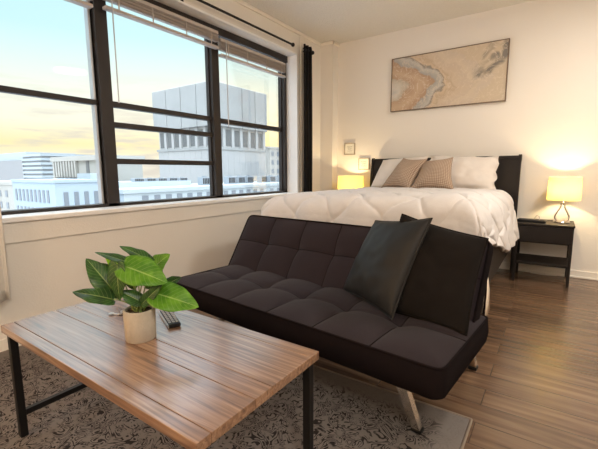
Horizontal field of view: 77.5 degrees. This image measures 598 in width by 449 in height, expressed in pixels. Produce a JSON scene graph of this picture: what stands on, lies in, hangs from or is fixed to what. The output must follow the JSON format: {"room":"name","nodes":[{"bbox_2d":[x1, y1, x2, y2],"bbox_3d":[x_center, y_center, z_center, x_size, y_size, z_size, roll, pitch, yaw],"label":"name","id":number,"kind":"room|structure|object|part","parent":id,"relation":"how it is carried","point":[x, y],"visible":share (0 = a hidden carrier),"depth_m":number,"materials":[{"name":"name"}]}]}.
{"room":"studio apartment","nodes":[
{"label":"studio apartment","id":0,"kind":"room"},
{"bbox_2d":[0,0,320,339],"bbox_3d":[-1.618,-0.643,2.505,0.280,2.690,6.600,5,10,34],"label":"wall","id":1,"kind":"structure","parent":0,"point":[44,274],"depth_m":3.03,"materials":[{"name":"paint"}]},
{"bbox_2d":[0,338,20,351],"bbox_3d":[-1.530,0.671,2.548,0.014,0.074,6.460,5,10,34],"label":"baseboard","id":2,"kind":"structure","parent":1,"relation":"attached to","point":[4,342],"depth_m":2.21,"materials":[{"name":"paint"}]},
{"bbox_2d":[0,0,114,214],"bbox_3d":[-1.968,-0.842,2.048,0.115,1.645,1.805,5,10,34],"label":"window","id":3,"kind":"structure","parent":1,"relation":"in","point":[92,17],"depth_m":2.72,"materials":[{"name":"brown metal"}]},
{"bbox_3d":[-1.986,-0.801,2.067,0.050,0.037,1.725,5,10,34],"label":"rail","id":4,"kind":"part","parent":3,"relation":"part of","materials":[{"name":"brown metal"}]},
{"bbox_2d":[64,0,92,8],"bbox_3d":[-1.899,-1.194,1.925,0.080,0.745,1.665,5,10,34],"label":"window blind","id":5,"kind":"object","parent":3,"relation":"attached to","point":[82,3],"visible":1,"depth_m":2.52,"materials":[{"name":"plastic"}]},
{"bbox_2d":[3,198,270,243],"bbox_3d":[-1.534,0.013,2.455,0.015,0.126,6.460,5,10,34],"label":"trim","id":6,"kind":"structure","parent":1,"relation":"attached to","point":[15,232],"depth_m":2.72,"materials":[{"name":"paint"}]},
{"bbox_2d":[2,192,291,223],"bbox_3d":[-1.220,-0.147,3.027,0.205,0.032,4.086,5,10,34],"label":"window sill","id":7,"kind":"structure","parent":1,"relation":"attached to","point":[24,217],"depth_m":2.76,"materials":[{"name":"paint"}]},
{"bbox_2d":[100,0,219,205],"bbox_3d":[-1.146,-1.013,3.233,0.115,1.645,1.100,5,10,34],"label":"window","id":8,"kind":"structure","parent":1,"relation":"in","point":[210,69],"depth_m":3.25,"materials":[{"name":"brown metal"}]},
{"bbox_2d":[102,0,218,102],"bbox_3d":[-1.071,-1.356,3.121,0.080,0.805,1.083,5,10,34],"label":"window blind","id":9,"kind":"object","parent":8,"relation":"attached to","point":[142,7],"visible":1,"depth_m":3.01,"materials":[{"name":"plastic"}]},
{"bbox_3d":[-1.079,-1.608,3.091,0.054,0.022,1.083,5,10,34],"label":"rail","id":10,"kind":"part","parent":9,"relation":"part of","materials":[{"name":"plastic"}]},
{"bbox_3d":[-1.084,-1.741,3.075,0.052,0.030,1.083,5,10,34],"label":"head rail","id":11,"kind":"part","parent":9,"relation":"part of","materials":[{"name":"plastic"}]},
{"bbox_3d":[-1.161,-0.977,3.248,0.060,0.041,1.020,5,10,34],"label":"rail","id":12,"kind":"part","parent":8,"relation":"part of","materials":[{"name":"brown metal"}]},
{"bbox_3d":[-1.158,-0.824,3.269,0.065,0.041,1.020,5,10,34],"label":"rail","id":13,"kind":"part","parent":8,"relation":"part of","materials":[{"name":"brown metal"}]},
{"bbox_3d":[-1.156,-0.551,3.307,0.065,0.042,1.020,5,10,34],"label":"rail","id":14,"kind":"part","parent":8,"relation":"part of","materials":[{"name":"brown metal"}]},
{"bbox_2d":[155,0,297,192],"bbox_3d":[-1.235,-0.979,2.913,0.164,1.647,4.078,5,10,34],"label":"trim","id":15,"kind":"structure","parent":1,"relation":"attached to","point":[292,65],"depth_m":4.46,"materials":[{"name":"paint"}]},
{"bbox_2d":[181,0,294,46],"bbox_3d":[-1.219,-1.796,2.597,0.102,0.060,4.027,5,10,34],"label":"curtain rod","id":16,"kind":"object","parent":1,"relation":"attached to","point":[201,1],"visible":1,"depth_m":3.53,"materials":[{"name":"black metal"}]},
{"bbox_2d":[0,205,10,302],"bbox_3d":[-1.963,-0.583,1.603,0.058,2.175,1.026,5,10,34],"label":"curtain","id":17,"kind":"object","parent":16,"relation":"hanging from","point":[4,280],"visible":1,"depth_m":2.13,"materials":[{"name":"fabric"}]},
{"bbox_2d":[215,27,287,197],"bbox_3d":[-0.508,-1.146,4.154,0.115,1.645,1.156,5,10,34],"label":"window","id":18,"kind":"structure","parent":1,"relation":"in","point":[282,93],"depth_m":4.24,"materials":[{"name":"brown metal"}]},
{"bbox_3d":[-0.527,-1.107,4.173,0.050,0.048,1.076,5,10,34],"label":"rail","id":19,"kind":"part","parent":18,"relation":"part of","materials":[{"name":"brown metal"}]},
{"bbox_2d":[218,38,285,127],"bbox_3d":[-0.456,-1.420,4.016,0.080,0.835,1.035,5,10,34],"label":"window blind","id":20,"kind":"object","parent":18,"relation":"attached to","point":[225,46],"visible":0.92,"depth_m":3.86,"materials":[{"name":"plastic"}]},
{"bbox_3d":[-0.470,-1.820,3.968,0.052,0.030,1.035,5,10,34],"label":"head rail","id":21,"kind":"part","parent":20,"relation":"part of","materials":[{"name":"plastic"}]},
{"bbox_3d":[-0.465,-1.682,3.985,0.054,0.022,1.035,5,10,34],"label":"rail","id":22,"kind":"part","parent":20,"relation":"part of","materials":[{"name":"plastic"}]},
{"bbox_2d":[233,0,339,46],"bbox_3d":[-1.424,-1.940,2.183,0.206,0.035,6.600,5,10,34],"label":"trim","id":23,"kind":"structure","parent":1,"relation":"attached to","point":[241,2],"depth_m":4.13,"materials":[{"name":"paint"}]},
{"bbox_2d":[300,36,303,191],"bbox_3d":[0.040,-1.322,4.592,0.012,1.885,0.060,5,10,34],"label":"trim","id":24,"kind":"structure","parent":1,"relation":"attached to","point":[301,37],"depth_m":4.57,"materials":[{"name":"paint"}]},
{"bbox_3d":[0.093,-2.085,4.486,0.104,0.048,0.219,5,10,34],"label":"curtain rod","id":25,"kind":"object","parent":1,"relation":"attached to","visible":0},
{"bbox_2d":[303,44,311,191],"bbox_3d":[0.115,-0.886,4.614,0.067,2.505,0.194,5,10,34],"label":"curtain","id":26,"kind":"object","parent":25,"relation":"hanging from","point":[307,54],"visible":0.64,"depth_m":4.53,"materials":[{"name":"black fabric"}]},
{"bbox_2d":[242,0,533,43],"bbox_3d":[0.428,-1.887,0.907,5.300,0.200,7.200,5,10,34],"label":"ceiling","id":27,"kind":"structure","parent":0,"point":[340,21],"depth_m":3.89,"materials":[{"name":"white paint"}]},
{"bbox_2d":[188,268,597,448],"bbox_3d":[0.443,0.999,1.314,5.300,0.250,7.200,5,10,34],"label":"floor","id":28,"kind":"structure","parent":0,"point":[534,385],"depth_m":1.95,"materials":[{"name":"brown wood"}]},
{"bbox_2d":[0,345,472,448],"bbox_3d":[-0.894,0.872,1.328,2.405,0.011,2.275,5,10,34],"label":"area rug","id":29,"kind":"object","parent":28,"relation":"on","point":[348,412],"visible":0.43,"depth_m":1.57,"materials":[{"name":"grey carpet"}]},
{"bbox_2d":[1,298,318,448],"bbox_3d":[-0.537,0.628,1.347,1.118,0.464,0.502,5,10,34],"label":"coffee table","id":30,"kind":"object","parent":29,"relation":"on","point":[197,379],"visible":0.89,"depth_m":1.16,"materials":[{"name":"brown wood"}]},
{"bbox_3d":[-1.104,0.628,1.464,0.026,0.436,0.026,5,10,34],"label":"leg","id":31,"kind":"part","parent":30,"relation":"part of","materials":[{"name":"black metal"}]},
{"bbox_2d":[108,306,122,315],"bbox_3d":[-0.725,0.350,1.519,0.093,0.039,0.067,5,10,34],"label":"keys","id":32,"kind":"object","parent":30,"relation":"on","point":[121,311],"visible":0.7,"depth_m":1.52,"materials":[{"name":"silver metal"}]},
{"bbox_2d":[73,246,198,343],"bbox_3d":[-0.555,0.242,1.287,0.433,0.317,0.181,0,8,0],"label":"potted plant","id":33,"kind":"object","parent":30,"relation":"on","point":[109,281],"visible":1,"depth_m":1.26,"materials":[{"name":"green plant"}]},
{"bbox_3d":[-0.555,0.345,1.302,0.105,0.109,0.105,5,10,34],"label":"pot","id":34,"kind":"part","parent":33,"relation":"part of","materials":[{"name":"beige ceramic"}]},
{"bbox_2d":[159,310,180,328],"bbox_3d":[-0.509,0.367,1.465,0.048,0.018,0.177,-5,9,-31],"label":"remote control","id":35,"kind":"object","parent":30,"relation":"on","point":[169,318],"visible":0.82,"depth_m":1.43,"materials":[{"name":"black plastic"}]},
{"bbox_3d":[-0.528,0.370,1.453,0.003,0.012,0.175,-5,9,-31],"label":"trim","id":36,"kind":"part","parent":35,"relation":"part of","materials":[{"name":"silver metal"}]},
{"bbox_3d":[0.030,0.655,1.235,0.026,0.436,0.026,5,10,34],"label":"leg","id":37,"kind":"part","parent":30,"relation":"part of","materials":[{"name":"black metal"}]},
{"bbox_2d":[176,215,493,434],"bbox_3d":[0.119,0.391,2.067,1.652,0.747,0.895,6,10,39],"label":"futon sofa","id":38,"kind":"object","parent":28,"relation":"on","point":[284,279],"visible":0.78,"depth_m":1.73,"materials":[{"name":"grey fabric"}]},
{"bbox_3d":[0.032,0.373,1.953,1.624,0.048,0.595,6,10,39],"label":"seat","id":39,"kind":"part","parent":38,"relation":"part of","materials":[{"name":"grey fabric"}]},
{"bbox_3d":[0.185,0.191,2.136,1.592,0.360,0.225,6,10,39],"label":"backrest","id":40,"kind":"part","parent":38,"relation":"part of","materials":[{"name":"grey fabric"}]},
{"bbox_2d":[343,218,432,319],"bbox_3d":[0.401,0.162,1.792,0.209,0.436,0.460,-4,9,-23],"label":"throw pillow","id":41,"kind":"object","parent":38,"relation":"on","point":[378,275],"visible":0.98,"depth_m":1.68,"materials":[{"name":"black leather"}]},
{"bbox_3d":[0.435,0.703,1.527,0.148,0.246,0.032,6,10,39],"label":"leg","id":42,"kind":"part","parent":38,"relation":"part of","materials":[{"name":"silver metal"}]},
{"bbox_2d":[395,214,488,335],"bbox_3d":[0.552,0.187,1.639,0.457,0.443,0.208,7,11,41],"label":"throw pillow","id":43,"kind":"object","parent":38,"relation":"on","point":[440,285],"visible":0.61,"depth_m":1.54,"materials":[{"name":"black fabric"}]},
{"bbox_3d":[0.900,0.636,1.981,0.086,0.246,0.072,6,10,39],"label":"leg","id":44,"kind":"part","parent":38,"relation":"part of","materials":[{"name":"silver metal"}]},
{"bbox_3d":[0.860,0.348,1.711,0.047,0.208,0.030,-6,10,-37],"label":"hinge arm","id":45,"kind":"part","parent":38,"relation":"part of","materials":[{"name":"silver metal"}]},
{"bbox_2d":[370,154,521,283],"bbox_3d":[1.023,-0.050,3.481,1.616,1.216,2.081,5,10,34],"label":"bed","id":46,"kind":"object","parent":28,"relation":"on","point":[508,172],"visible":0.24,"depth_m":3.80,"materials":[{"name":"brown wood"}]},
{"bbox_3d":[0.923,-0.225,4.726,0.028,1.216,0.120,5,10,34],"label":"headboard post","id":47,"kind":"part","parent":46,"relation":"part of","materials":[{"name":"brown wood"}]},
{"bbox_3d":[1.575,-0.263,4.264,1.600,0.915,0.080,5,10,34],"label":"headboard panel","id":48,"kind":"part","parent":46,"relation":"part of","materials":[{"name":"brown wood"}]},
{"bbox_3d":[1.622,0.238,3.054,0.028,0.280,1.935,5,10,34],"label":"rail","id":49,"kind":"part","parent":46,"relation":"part of","materials":[{"name":"brown wood"}]},
{"bbox_3d":[2.232,-0.105,3.836,0.028,1.216,0.120,5,10,34],"label":"headboard post","id":50,"kind":"part","parent":46,"relation":"part of","materials":[{"name":"brown wood"}]},
{"bbox_3d":[1.005,-0.009,3.459,1.440,0.418,1.895,5,10,34],"label":"mattress","id":51,"kind":"object","parent":46,"relation":"on","visible":0},
{"bbox_2d":[261,187,518,252],"bbox_3d":[0.846,-0.076,3.316,1.844,0.508,1.805,5,10,34],"label":"comforter","id":52,"kind":"object","parent":51,"relation":"on","point":[488,213],"visible":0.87,"depth_m":2.60,"materials":[{"name":"white fabric"}]},
{"bbox_2d":[381,158,427,187],"bbox_3d":[1.133,-0.558,4.049,0.248,0.338,0.448,-6,10,-35],"label":"cushion","id":53,"kind":"object","parent":52,"relation":"on","point":[406,171],"visible":0.91,"depth_m":3.94,"materials":[{"name":"beige fabric"}]},
{"bbox_2d":[410,157,453,188],"bbox_3d":[1.395,-0.529,3.848,0.460,0.333,0.228,5,10,34],"label":"cushion","id":54,"kind":"object","parent":52,"relation":"on","point":[434,173],"visible":0.97,"depth_m":3.76,"materials":[{"name":"beige fabric"}]},
{"bbox_2d":[371,156,427,187],"bbox_3d":[1.133,-0.593,4.261,0.605,0.357,0.242,5,10,34],"label":"bed pillow","id":55,"kind":"object","parent":51,"relation":"on","point":[387,167],"visible":0.34,"depth_m":4.29,"materials":[{"name":"white fabric"}]},
{"bbox_2d":[430,155,498,188],"bbox_3d":[1.696,-0.550,3.892,0.696,0.368,0.237,5,10,34],"label":"bed pillow","id":56,"kind":"object","parent":51,"relation":"on","point":[471,172],"visible":0.65,"depth_m":3.77,"materials":[{"name":"white fabric"}]},
{"bbox_2d":[511,218,574,287],"bbox_3d":[2.362,0.253,3.618,0.462,0.565,0.440,5,10,34],"label":"nightstand","id":57,"kind":"object","parent":28,"relation":"on","point":[550,232],"visible":0.81,"depth_m":3.46,"materials":[{"name":"black wood"}]},
{"bbox_3d":[2.072,0.350,3.585,0.024,0.385,0.024,5,10,34],"label":"leg","id":58,"kind":"part","parent":57,"relation":"part of","materials":[{"name":"brown wood"}]},
{"bbox_3d":[2.302,0.302,3.917,0.024,0.385,0.024,5,10,34],"label":"leg","id":59,"kind":"part","parent":57,"relation":"part of","materials":[{"name":"brown wood"}]},
{"bbox_2d":[517,219,545,222],"bbox_3d":[2.195,-0.035,3.553,0.270,0.026,0.044,6,10,40],"label":"remote control","id":60,"kind":"object","parent":57,"relation":"on","point":[518,220],"visible":0.9,"depth_m":3.52,"materials":[{"name":"black plastic"}]},
{"bbox_2d":[526,242,556,275],"bbox_3d":[2.471,0.237,3.779,0.272,0.548,0.048,7,11,42],"label":"power cord","id":61,"kind":"object","parent":57,"relation":"hanging from","point":[530,242],"visible":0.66,"depth_m":3.83,"materials":[{"name":"black plastic"}]},
{"bbox_2d":[516,253,567,268],"bbox_3d":[2.363,0.349,3.632,0.450,0.022,0.410,5,10,34],"label":"shelf","id":62,"kind":"object","parent":57,"relation":"attached to","point":[541,260],"depth_m":3.58,"materials":[{"name":"black wood"}]},
{"bbox_3d":[2.242,0.095,3.420,0.426,0.142,0.015,5,10,34],"label":"drawer","id":63,"kind":"part","parent":57,"relation":"part of","materials":[{"name":"brown wood"}]},
{"bbox_2d":[547,177,581,222],"bbox_3d":[2.487,-0.231,3.505,0.264,0.425,0.264,5,10,34],"label":"table lamp","id":64,"kind":"object","parent":57,"relation":"on","point":[563,189],"visible":1,"depth_m":3.40,"materials":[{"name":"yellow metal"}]},
{"bbox_3d":[2.487,-0.337,3.490,0.264,0.212,0.264,5,10,34],"label":"lamp shade","id":65,"kind":"part","parent":64,"relation":"part of","materials":[{"name":"beige fabric"}]},
{"bbox_3d":[2.653,0.334,3.678,0.024,0.385,0.024,5,10,34],"label":"leg","id":66,"kind":"part","parent":57,"relation":"part of","materials":[{"name":"brown wood"}]},
{"bbox_3d":[2.424,0.382,3.346,0.024,0.385,0.024,5,10,34],"label":"leg","id":67,"kind":"part","parent":57,"relation":"part of","materials":[{"name":"brown wood"}]},
{"bbox_3d":[0.618,0.095,4.804,0.462,0.565,0.440,5,10,34],"label":"nightstand","id":68,"kind":"object","parent":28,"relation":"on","visible":0},
{"bbox_2d":[338,176,363,188],"bbox_3d":[0.655,-0.403,4.738,0.330,0.425,0.330,5,10,34],"label":"table lamp","id":69,"kind":"object","parent":68,"relation":"on","point":[344,182],"visible":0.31,"depth_m":4.58,"materials":[{"name":"yellow fabric"}]},
{"bbox_2d":[337,0,597,272],"bbox_3d":[2.373,-0.860,3.904,5.300,2.690,0.250,5,10,34],"label":"wall","id":70,"kind":"structure","parent":0,"point":[548,116],"depth_m":3.80,"materials":[{"name":"paint"}]},
{"bbox_2d":[320,44,337,190],"bbox_3d":[0.401,-1.007,5.011,0.184,2.690,0.139,5,10,34],"label":"column","id":71,"kind":"structure","parent":70,"relation":"attached to","point":[329,53],"depth_m":4.90,"materials":[{"name":"paint"}]},
{"bbox_2d":[344,143,354,154],"bbox_3d":[0.668,-0.993,4.899,0.152,0.152,0.021,5,10,34],"label":"framed print","id":72,"kind":"object","parent":70,"relation":"attached to","point":[349,148],"visible":1,"depth_m":4.89,"materials":[{"name":"beige paper"}]},
{"bbox_2d":[358,158,369,169],"bbox_3d":[0.839,-0.783,4.811,0.152,0.152,0.021,5,10,34],"label":"framed print","id":73,"kind":"object","parent":70,"relation":"attached to","point":[363,163],"visible":1,"depth_m":4.80,"materials":[{"name":"grey wood"}]},
{"bbox_2d":[390,38,509,111],"bbox_3d":[1.621,-1.619,4.139,1.228,0.608,0.037,5,10,34],"label":"canvas painting","id":74,"kind":"object","parent":70,"relation":"attached to","point":[475,73],"visible":1,"depth_m":4.08,"materials":[{"name":"brown fabric"}]},
{"bbox_2d":[499,262,597,280],"bbox_3d":[2.375,0.458,3.924,4.520,0.074,0.026,5,10,34],"label":"baseboard","id":75,"kind":"structure","parent":70,"relation":"attached to","point":[505,265],"depth_m":3.78,"materials":[{"name":"paint"}]},
{"label":"outside","id":76,"kind":"structure","parent":0,"visible":0},
{"bbox_3d":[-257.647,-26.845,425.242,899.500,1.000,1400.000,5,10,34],"label":"ground","id":77,"kind":"structure","parent":76,"visible":0},
{"bbox_2d":[0,180,14,209],"bbox_3d":[-38.384,8.565,55.535,14.200,30.000,9.200,5,10,34],"label":"building","id":78,"kind":"structure","parent":77,"relation":"on","point":[6,187],"depth_m":47.39,"materials":[{"name":"concrete"}]},
{"bbox_2d":[0,152,83,179],"bbox_3d":[-69.042,-0.487,99.304,40.000,36.000,12.300,5,10,34],"label":"building","id":79,"kind":"structure","parent":77,"relation":"on","point":[21,165],"depth_m":85.93,"materials":[{"name":"white concrete"}]},
{"bbox_2d":[10,179,98,208],"bbox_3d":[-28.388,9.767,45.411,11.220,30.350,4.820,5,10,34],"label":"building","id":80,"kind":"structure","parent":77,"relation":"on","point":[28,193],"depth_m":40.76,"materials":[{"name":"white concrete"}]},
{"bbox_2d":[50,155,144,180],"bbox_3d":[-34.438,5.341,64.831,16.600,33.750,8.300,5,10,34],"label":"building","id":81,"kind":"structure","parent":77,"relation":"on","point":[67,167],"depth_m":60.14,"materials":[{"name":"concrete"}]},
{"bbox_2d":[77,173,278,201],"bbox_3d":[-5.687,4.712,78.141,11.400,31.000,70.400,5,10,34],"label":"building","id":82,"kind":"structure","parent":77,"relation":"on","point":[128,190],"depth_m":52.39,"materials":[{"name":"white concrete"}]},
{"bbox_2d":[131,178,143,181],"bbox_3d":[-22.735,-6.300,52.466,1.020,0.504,1.500,5,10,34],"label":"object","id":83,"kind":"object","parent":82,"relation":"on","point":[132,179],"visible":1,"depth_m":52.02,"materials":[{"name":"metal"}]},
{"bbox_2d":[144,178,155,180],"bbox_3d":[-21.660,-6.524,54.017,1.020,0.504,1.500,5,10,34],"label":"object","id":84,"kind":"object","parent":82,"relation":"on","point":[145,179],"visible":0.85,"depth_m":53.53,"materials":[{"name":"metal"}]},
{"bbox_2d":[156,178,166,180],"bbox_3d":[-20.585,-6.748,55.568,1.020,0.504,1.500,5,10,34],"label":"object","id":85,"kind":"object","parent":82,"relation":"on","point":[157,179],"visible":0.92,"depth_m":55.06,"materials":[{"name":"metal"}]},
{"bbox_2d":[167,177,177,180],"bbox_3d":[-19.511,-6.972,57.119,1.020,0.504,1.500,5,10,34],"label":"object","id":86,"kind":"object","parent":82,"relation":"on","point":[169,178],"visible":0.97,"depth_m":56.76,"materials":[{"name":"metal"}]},
{"bbox_2d":[197,176,209,184],"bbox_3d":[-15.200,-7.077,59.874,1.224,1.440,1.800,5,10,34],"label":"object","id":87,"kind":"object","parent":82,"relation":"on","point":[204,180],"visible":0.88,"depth_m":59.26,"materials":[{"name":"metal"}]},
{"bbox_2d":[224,176,235,183],"bbox_3d":[-12.105,-7.845,65.215,1.224,1.440,1.800,5,10,34],"label":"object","id":88,"kind":"object","parent":82,"relation":"on","point":[229,179],"visible":1,"depth_m":64.69,"materials":[{"name":"metal"}]},
{"bbox_2d":[234,175,244,183],"bbox_3d":[-10.748,-8.128,67.174,1.224,1.440,1.800,5,10,34],"label":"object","id":89,"kind":"object","parent":82,"relation":"on","point":[240,179],"visible":0.92,"depth_m":66.55,"materials":[{"name":"metal"}]},
{"bbox_2d":[245,175,253,182],"bbox_3d":[-9.390,-8.411,69.133,1.224,1.440,1.800,5,10,34],"label":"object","id":90,"kind":"object","parent":82,"relation":"on","point":[248,178],"visible":0.9,"depth_m":68.55,"materials":[{"name":"metal"}]},
{"bbox_2d":[257,175,267,182],"bbox_3d":[-7.128,-8.882,72.397,1.224,1.440,1.800,5,10,34],"label":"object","id":91,"kind":"object","parent":82,"relation":"on","point":[260,179],"visible":1,"depth_m":71.82,"materials":[{"name":"metal"}]},
{"bbox_2d":[267,175,275,181],"bbox_3d":[-5.657,-9.189,74.520,1.224,1.440,1.800,5,10,34],"label":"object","id":92,"kind":"object","parent":82,"relation":"on","point":[271,178],"visible":0.88,"depth_m":74.02,"materials":[{"name":"metal"}]},
{"bbox_2d":[152,81,266,183],"bbox_3d":[-22.243,-7.847,97.235,21.600,50.700,18.600,5,10,34],"label":"building","id":93,"kind":"structure","parent":77,"relation":"on","point":[243,148],"depth_m":88.61,"materials":[{"name":"concrete"}]},
{"bbox_2d":[265,146,278,175],"bbox_3d":[-7.148,-9.343,146.348,12.600,39.800,30.600,5,10,34],"label":"building","id":94,"kind":"structure","parent":77,"relation":"on","point":[272,153],"depth_m":130.65,"materials":[{"name":"concrete"}]}
]}

